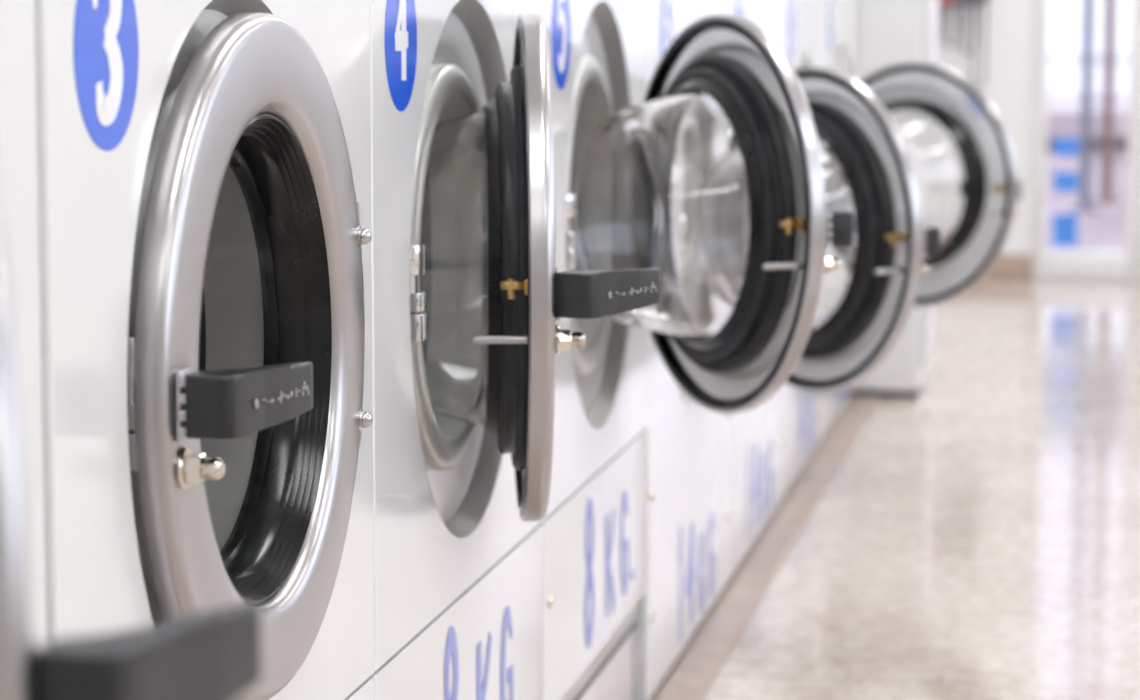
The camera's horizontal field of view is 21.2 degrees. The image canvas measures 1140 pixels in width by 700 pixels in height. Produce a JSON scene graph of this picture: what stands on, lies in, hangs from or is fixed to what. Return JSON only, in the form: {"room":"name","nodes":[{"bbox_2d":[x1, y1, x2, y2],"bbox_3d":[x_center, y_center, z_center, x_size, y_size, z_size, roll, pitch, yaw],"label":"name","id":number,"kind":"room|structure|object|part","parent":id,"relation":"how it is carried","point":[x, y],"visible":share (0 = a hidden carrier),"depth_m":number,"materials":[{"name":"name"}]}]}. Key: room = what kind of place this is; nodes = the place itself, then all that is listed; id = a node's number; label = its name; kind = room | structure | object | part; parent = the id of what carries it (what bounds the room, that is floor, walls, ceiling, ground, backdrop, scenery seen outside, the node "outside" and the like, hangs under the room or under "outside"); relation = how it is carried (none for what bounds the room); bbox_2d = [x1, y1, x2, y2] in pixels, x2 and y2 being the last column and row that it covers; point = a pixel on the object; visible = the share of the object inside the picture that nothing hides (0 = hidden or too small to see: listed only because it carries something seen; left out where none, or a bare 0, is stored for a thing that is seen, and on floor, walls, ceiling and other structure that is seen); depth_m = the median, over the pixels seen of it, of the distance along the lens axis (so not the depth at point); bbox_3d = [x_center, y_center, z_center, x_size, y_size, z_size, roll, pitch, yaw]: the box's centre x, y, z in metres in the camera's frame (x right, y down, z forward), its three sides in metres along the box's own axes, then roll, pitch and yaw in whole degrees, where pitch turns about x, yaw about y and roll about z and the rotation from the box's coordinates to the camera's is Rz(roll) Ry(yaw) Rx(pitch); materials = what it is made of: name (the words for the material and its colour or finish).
{"room":"laundry","nodes":[
{"label":"laundry","id":0,"kind":"room"},
{"bbox_2d":[650,279,1139,699],"bbox_3d":[1.289,0.501,2.964,4.450,0.060,12.740,1,6,10],"label":"floor","id":1,"kind":"structure","parent":0,"point":[977,536],"depth_m":4.66,"materials":[{"name":"tile"}]},
{"bbox_2d":[0,0,261,699],"bbox_3d":[-0.552,0.000,1.181,0.950,1.316,0.664,1,6,10],"label":"washing machine","id":2,"kind":"object","parent":1,"relation":"on","point":[215,654],"visible":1,"depth_m":0.96,"materials":[{"name":"white metal"}]},
{"bbox_3d":[-0.224,0.083,1.097,0.021,0.408,0.408,-2,6,-16],"label":"door","id":3,"kind":"part","parent":2,"relation":"part of","materials":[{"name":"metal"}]},
{"bbox_3d":[-0.340,0.036,1.148,0.060,0.602,0.664,1,6,10],"label":"panel","id":4,"kind":"part","parent":2,"relation":"part of","materials":[{"name":"white metal"}]},
{"bbox_3d":[-0.133,0.102,0.963,0.032,0.034,0.112,2,7,18],"label":"handle","id":5,"kind":"part","parent":2,"relation":"part of","materials":[{"name":"grey plastic"}]},
{"bbox_2d":[34,0,374,699],"bbox_3d":[-0.516,-0.074,1.858,0.788,1.316,0.664,1,6,10],"label":"washing machine","id":6,"kind":"object","parent":1,"relation":"on","point":[204,166],"visible":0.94,"depth_m":1.68,"materials":[{"name":"white metal"}]},
{"bbox_3d":[-0.215,0.005,1.814,0.006,0.414,0.414,1,6,10],"label":"dish","id":7,"kind":"part","parent":6,"relation":"part of","materials":[{"name":"silver metal"}]},
{"bbox_3d":[-0.205,0.005,1.813,0.021,0.435,0.435,1,6,10],"label":"dish trim","id":8,"kind":"part","parent":6,"relation":"part of","materials":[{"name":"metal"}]},
{"bbox_2d":[199,149,279,566],"bbox_3d":[-0.258,0.004,1.823,0.098,0.257,0.257,1,6,11],"label":"glass bowl","id":9,"kind":"object","parent":6,"relation":"on","point":[240,320],"depth_m":1.92,"materials":[{"name":"white"}]},
{"bbox_3d":[-0.176,0.025,1.665,0.032,0.034,0.112,2,7,19],"label":"handle","id":10,"kind":"part","parent":6,"relation":"part of","materials":[{"name":"grey plastic"}]},
{"bbox_3d":[-0.182,0.005,1.808,0.021,0.408,0.408,1,6,11],"label":"door","id":11,"kind":"part","parent":6,"relation":"part of","materials":[{"name":"metal"}]},
{"bbox_3d":[-0.225,0.358,1.854,0.060,0.186,0.664,1,6,10],"label":"panel","id":12,"kind":"part","parent":6,"relation":"part of","materials":[{"name":"white metal"}]},
{"bbox_2d":[370,0,660,699],"bbox_3d":[-0.353,-0.144,2.501,0.889,1.316,0.664,1,6,10],"label":"washing machine","id":13,"kind":"object","parent":1,"relation":"on","point":[469,293],"visible":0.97,"depth_m":2.33,"materials":[{"name":"white metal"}]},
{"bbox_2d":[420,110,487,426],"bbox_3d":[-0.107,-0.065,2.455,0.098,0.257,0.257,0,6,-3],"label":"glass bowl","id":14,"kind":"object","parent":13,"relation":"on","point":[453,143],"depth_m":2.35,"materials":[{"name":"white"}]},
{"bbox_3d":[-0.102,-0.067,2.466,0.006,0.414,0.414,1,6,10],"label":"dish","id":15,"kind":"part","parent":13,"relation":"part of","materials":[{"name":"silver metal"}]},
{"bbox_3d":[-0.111,-0.107,2.463,0.060,0.602,0.664,1,6,10],"label":"panel","id":16,"kind":"part","parent":13,"relation":"part of","materials":[{"name":"white metal"}]},
{"bbox_3d":[-0.111,0.287,2.506,0.060,0.186,0.664,1,6,10],"label":"panel","id":17,"kind":"part","parent":13,"relation":"part of","materials":[{"name":"white metal"}]},
{"bbox_3d":[-0.091,-0.066,2.464,0.021,0.435,0.435,1,6,10],"label":"dish trim","id":18,"kind":"part","parent":13,"relation":"part of","materials":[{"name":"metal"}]},
{"bbox_3d":[-0.037,-0.066,2.459,0.002,0.380,0.380,0,6,-3],"label":"plate","id":19,"kind":"part","parent":13,"relation":"part of","materials":[{"name":"silver metal"}]},
{"bbox_3d":[-0.030,-0.066,2.460,0.021,0.408,0.408,0,6,-3],"label":"door","id":20,"kind":"part","parent":13,"relation":"part of","materials":[{"name":"metal"}]},
{"bbox_3d":[0.029,-0.045,2.308,0.032,0.034,0.112,4,7,32],"label":"handle","id":21,"kind":"part","parent":13,"relation":"part of","materials":[{"name":"grey plastic"}]},
{"bbox_2d":[541,0,853,699],"bbox_3d":[-0.192,-0.214,3.144,0.984,1.316,0.664,1,6,10],"label":"washing machine","id":22,"kind":"object","parent":1,"relation":"on","point":[708,173],"visible":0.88,"depth_m":3.04,"materials":[{"name":"white metal"}]},
{"bbox_3d":[0.012,-0.138,3.117,0.006,0.414,0.414,1,6,10],"label":"dish","id":23,"kind":"part","parent":22,"relation":"part of","materials":[{"name":"silver metal"}]},
{"bbox_3d":[0.003,0.216,3.157,0.060,0.186,0.664,1,6,10],"label":"panel","id":24,"kind":"part","parent":22,"relation":"part of","materials":[{"name":"white metal"}]},
{"bbox_3d":[0.003,-0.178,3.114,0.060,0.602,0.664,1,6,10],"label":"panel","id":25,"kind":"part","parent":22,"relation":"part of","materials":[{"name":"white metal"}]},
{"bbox_3d":[0.023,-0.138,3.116,0.021,0.435,0.435,1,6,10],"label":"dish trim","id":26,"kind":"part","parent":22,"relation":"part of","materials":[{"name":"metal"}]},
{"bbox_3d":[0.020,0.325,3.166,0.008,0.030,0.657,1,6,10],"label":"plinth rail","id":27,"kind":"part","parent":22,"relation":"part of","materials":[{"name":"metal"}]},
{"bbox_3d":[0.059,0.341,3.494,0.059,0.135,0.011,1,6,10],"label":"plinth post","id":28,"kind":"part","parent":22,"relation":"part of","materials":[{"name":"grey plastic"}]},
{"bbox_2d":[575,90,749,339],"bbox_3d":[0.088,-0.136,3.099,0.098,0.257,0.257,-3,7,-24],"label":"glass bowl","id":29,"kind":"object","parent":22,"relation":"on","point":[663,183],"depth_m":3.03,"materials":[{"name":"white"}]},
{"bbox_3d":[0.151,-0.139,3.128,0.001,0.380,0.380,-3,7,-24],"label":"plate","id":30,"kind":"part","parent":22,"relation":"part of","materials":[{"name":"metal"}]},
{"bbox_3d":[0.158,-0.139,3.131,0.021,0.408,0.408,-3,7,-25],"label":"door","id":31,"kind":"part","parent":22,"relation":"part of","materials":[{"name":"metal"}]},
{"bbox_3d":[0.248,-0.123,3.018,0.032,0.034,0.112,-2,6,-16],"label":"handle","id":32,"kind":"part","parent":22,"relation":"part of","materials":[{"name":"grey plastic"}]},
{"bbox_2d":[725,0,783,584],"bbox_3d":[-0.048,-0.371,4.563,0.779,1.312,0.731,1,6,10],"label":"washing machine","id":33,"kind":"object","parent":1,"relation":"on","point":[753,437],"visible":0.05,"depth_m":4.51,"materials":[{"name":"white metal"}]},
{"bbox_2d":[652,396,878,699],"bbox_3d":[0.093,0.425,3.364,0.055,0.004,6.130,1,6,10],"label":"trim","id":34,"kind":"structure","parent":1,"relation":"on","point":[702,659],"depth_m":4.37,"materials":[{"name":"brown stone"}]},
{"bbox_2d":[646,0,940,699],"bbox_3d":[-0.049,-0.291,3.824,1.031,1.312,0.731,1,6,10],"label":"washing machine","id":35,"kind":"object","parent":1,"relation":"on","point":[865,305],"visible":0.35,"depth_m":3.72,"materials":[{"name":"white metal"}]},
{"bbox_3d":[0.142,-0.148,3.806,0.021,0.435,0.435,1,6,10],"label":"dish trim","id":36,"kind":"part","parent":35,"relation":"part of","materials":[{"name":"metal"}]},
{"bbox_3d":[0.123,-0.094,3.816,0.060,0.922,0.731,1,6,10],"label":"panel","id":37,"kind":"part","parent":35,"relation":"part of","materials":[{"name":"white metal"}]},
{"bbox_2d":[811,139,855,329],"bbox_3d":[0.243,-0.147,3.796,0.098,0.257,0.257,-4,8,-34],"label":"glass bowl","id":38,"kind":"object","parent":35,"relation":"on","point":[836,309],"depth_m":3.73,"materials":[{"name":"white"}]},
{"bbox_3d":[0.301,-0.151,3.835,0.001,0.380,0.380,-4,8,-34],"label":"plate","id":39,"kind":"part","parent":35,"relation":"part of","materials":[{"name":"metal"}]},
{"bbox_3d":[0.307,-0.152,3.839,0.021,0.408,0.408,-4,8,-34],"label":"door","id":40,"kind":"part","parent":35,"relation":"part of","materials":[{"name":"metal"}]},
{"bbox_3d":[0.415,-0.137,3.742,0.032,0.034,0.112,-3,7,-26],"label":"handle","id":41,"kind":"part","parent":35,"relation":"part of","materials":[{"name":"grey plastic"}]},
{"bbox_2d":[821,0,856,440],"bbox_3d":[0.203,-0.528,5.996,0.779,1.312,0.731,1,6,10],"label":"washing machine","id":42,"kind":"object","parent":1,"relation":"on","point":[840,15],"visible":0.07,"depth_m":5.88,"materials":[{"name":"white metal"}]},
{"bbox_3d":[0.518,-0.383,5.957,0.021,0.435,0.435,1,6,10],"label":"dish trim","id":43,"kind":"part","parent":42,"relation":"part of","materials":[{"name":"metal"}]},
{"bbox_3d":[0.531,-0.383,5.955,0.021,0.408,0.408,1,6,10],"label":"door","id":44,"kind":"part","parent":42,"relation":"part of","materials":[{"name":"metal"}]},
{"bbox_2d":[852,0,938,396],"bbox_3d":[0.348,-0.967,6.460,0.852,2.100,0.300,1,6,10],"label":"pillar","id":45,"kind":"structure","parent":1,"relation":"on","point":[888,32],"depth_m":6.30,"materials":[{"name":"white metal"}]},
{"bbox_3d":[0.761,-0.964,6.388,0.014,1.990,0.276,1,6,10],"label":"door","id":46,"kind":"part","parent":45,"relation":"part of","materials":[{"name":"white ceramic"}]},
{"bbox_2d":[780,0,1021,502],"bbox_3d":[0.230,-0.447,5.253,1.089,1.312,0.731,1,6,10],"label":"washing machine","id":47,"kind":"object","parent":1,"relation":"on","point":[960,149],"visible":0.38,"depth_m":5.20,"materials":[{"name":"white metal"}]},
{"bbox_3d":[0.373,-0.250,5.250,0.060,0.922,0.731,1,6,10],"label":"panel","id":48,"kind":"part","parent":47,"relation":"part of","materials":[{"name":"white metal"}]},
{"bbox_3d":[0.393,-0.281,5.243,0.021,0.452,0.452,1,6,10],"label":"dish trim","id":49,"kind":"part","parent":47,"relation":"part of","materials":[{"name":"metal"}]},
{"bbox_2d":[888,109,964,258],"bbox_3d":[0.546,-0.281,5.250,0.267,0.267,0.102,6,8,43],"label":"glass bowl","id":50,"kind":"object","parent":47,"relation":"on","point":[934,139],"depth_m":5.19,"materials":[{"name":"white"}]},
{"bbox_3d":[0.596,-0.287,5.304,0.395,0.395,0.002,6,8,43],"label":"plate","id":51,"kind":"part","parent":47,"relation":"part of","materials":[{"name":"silver metal"}]},
{"bbox_3d":[0.601,-0.288,5.309,0.424,0.424,0.022,6,8,43],"label":"door","id":52,"kind":"part","parent":47,"relation":"part of","materials":[{"name":"metal"}]},
{"bbox_3d":[0.717,-0.275,5.228,0.117,0.035,0.033,4,7,31],"label":"handle","id":53,"kind":"part","parent":47,"relation":"part of","materials":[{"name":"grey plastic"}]},
{"bbox_2d":[938,0,1036,278],"bbox_3d":[2.369,-1.570,8.992,4.250,2.750,0.120,1,6,10],"label":"wall","id":54,"kind":"structure","parent":0,"point":[1011,25],"depth_m":9.20,"materials":[{"name":"white paint"}]},
{"bbox_2d":[938,0,988,86],"bbox_3d":[1.162,-0.932,9.184,0.190,0.280,0.050,1,6,10],"label":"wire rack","id":55,"kind":"object","parent":54,"relation":"attached to","point":[958,2],"visible":0.77,"depth_m":9.16,"materials":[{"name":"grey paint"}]},
{"bbox_3d":[1.163,-1.056,9.173,0.190,0.031,0.046,1,6,10],"label":"rail","id":56,"kind":"part","parent":55,"relation":"part of","materials":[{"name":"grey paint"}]},
{"bbox_2d":[983,254,1031,278],"bbox_3d":[0.832,-0.262,9.333,1.153,0.075,0.016,1,6,10],"label":"baseboard","id":57,"kind":"structure","parent":54,"relation":"attached to","point":[1007,266],"depth_m":9.24,"materials":[{"name":"brown stone"}]},
{"bbox_2d":[1033,0,1139,280],"bbox_3d":[1.560,-1.333,9.122,0.310,2.249,0.072,1,6,10],"label":"door","id":58,"kind":"structure","parent":54,"relation":"in","point":[1087,112],"depth_m":9.19,"materials":[{"name":"white"}]},
{"bbox_2d":[1137,168,1139,279],"bbox_3d":[2.145,-1.319,8.992,0.883,2.249,0.110,1,6,10],"label":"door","id":59,"kind":"structure","parent":54,"relation":"in","point":[1138,267],"depth_m":9.18,"materials":[{"name":"white"}]},
{"label":"outside","id":60,"kind":"structure","parent":0,"visible":0},
{"bbox_2d":[1137,147,1139,266],"bbox_3d":[4.724,-1.780,24.224,30.000,0.100,30.550,1,6,10],"label":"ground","id":61,"kind":"structure","parent":60,"point":[1139,147],"depth_m":13.05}
]}

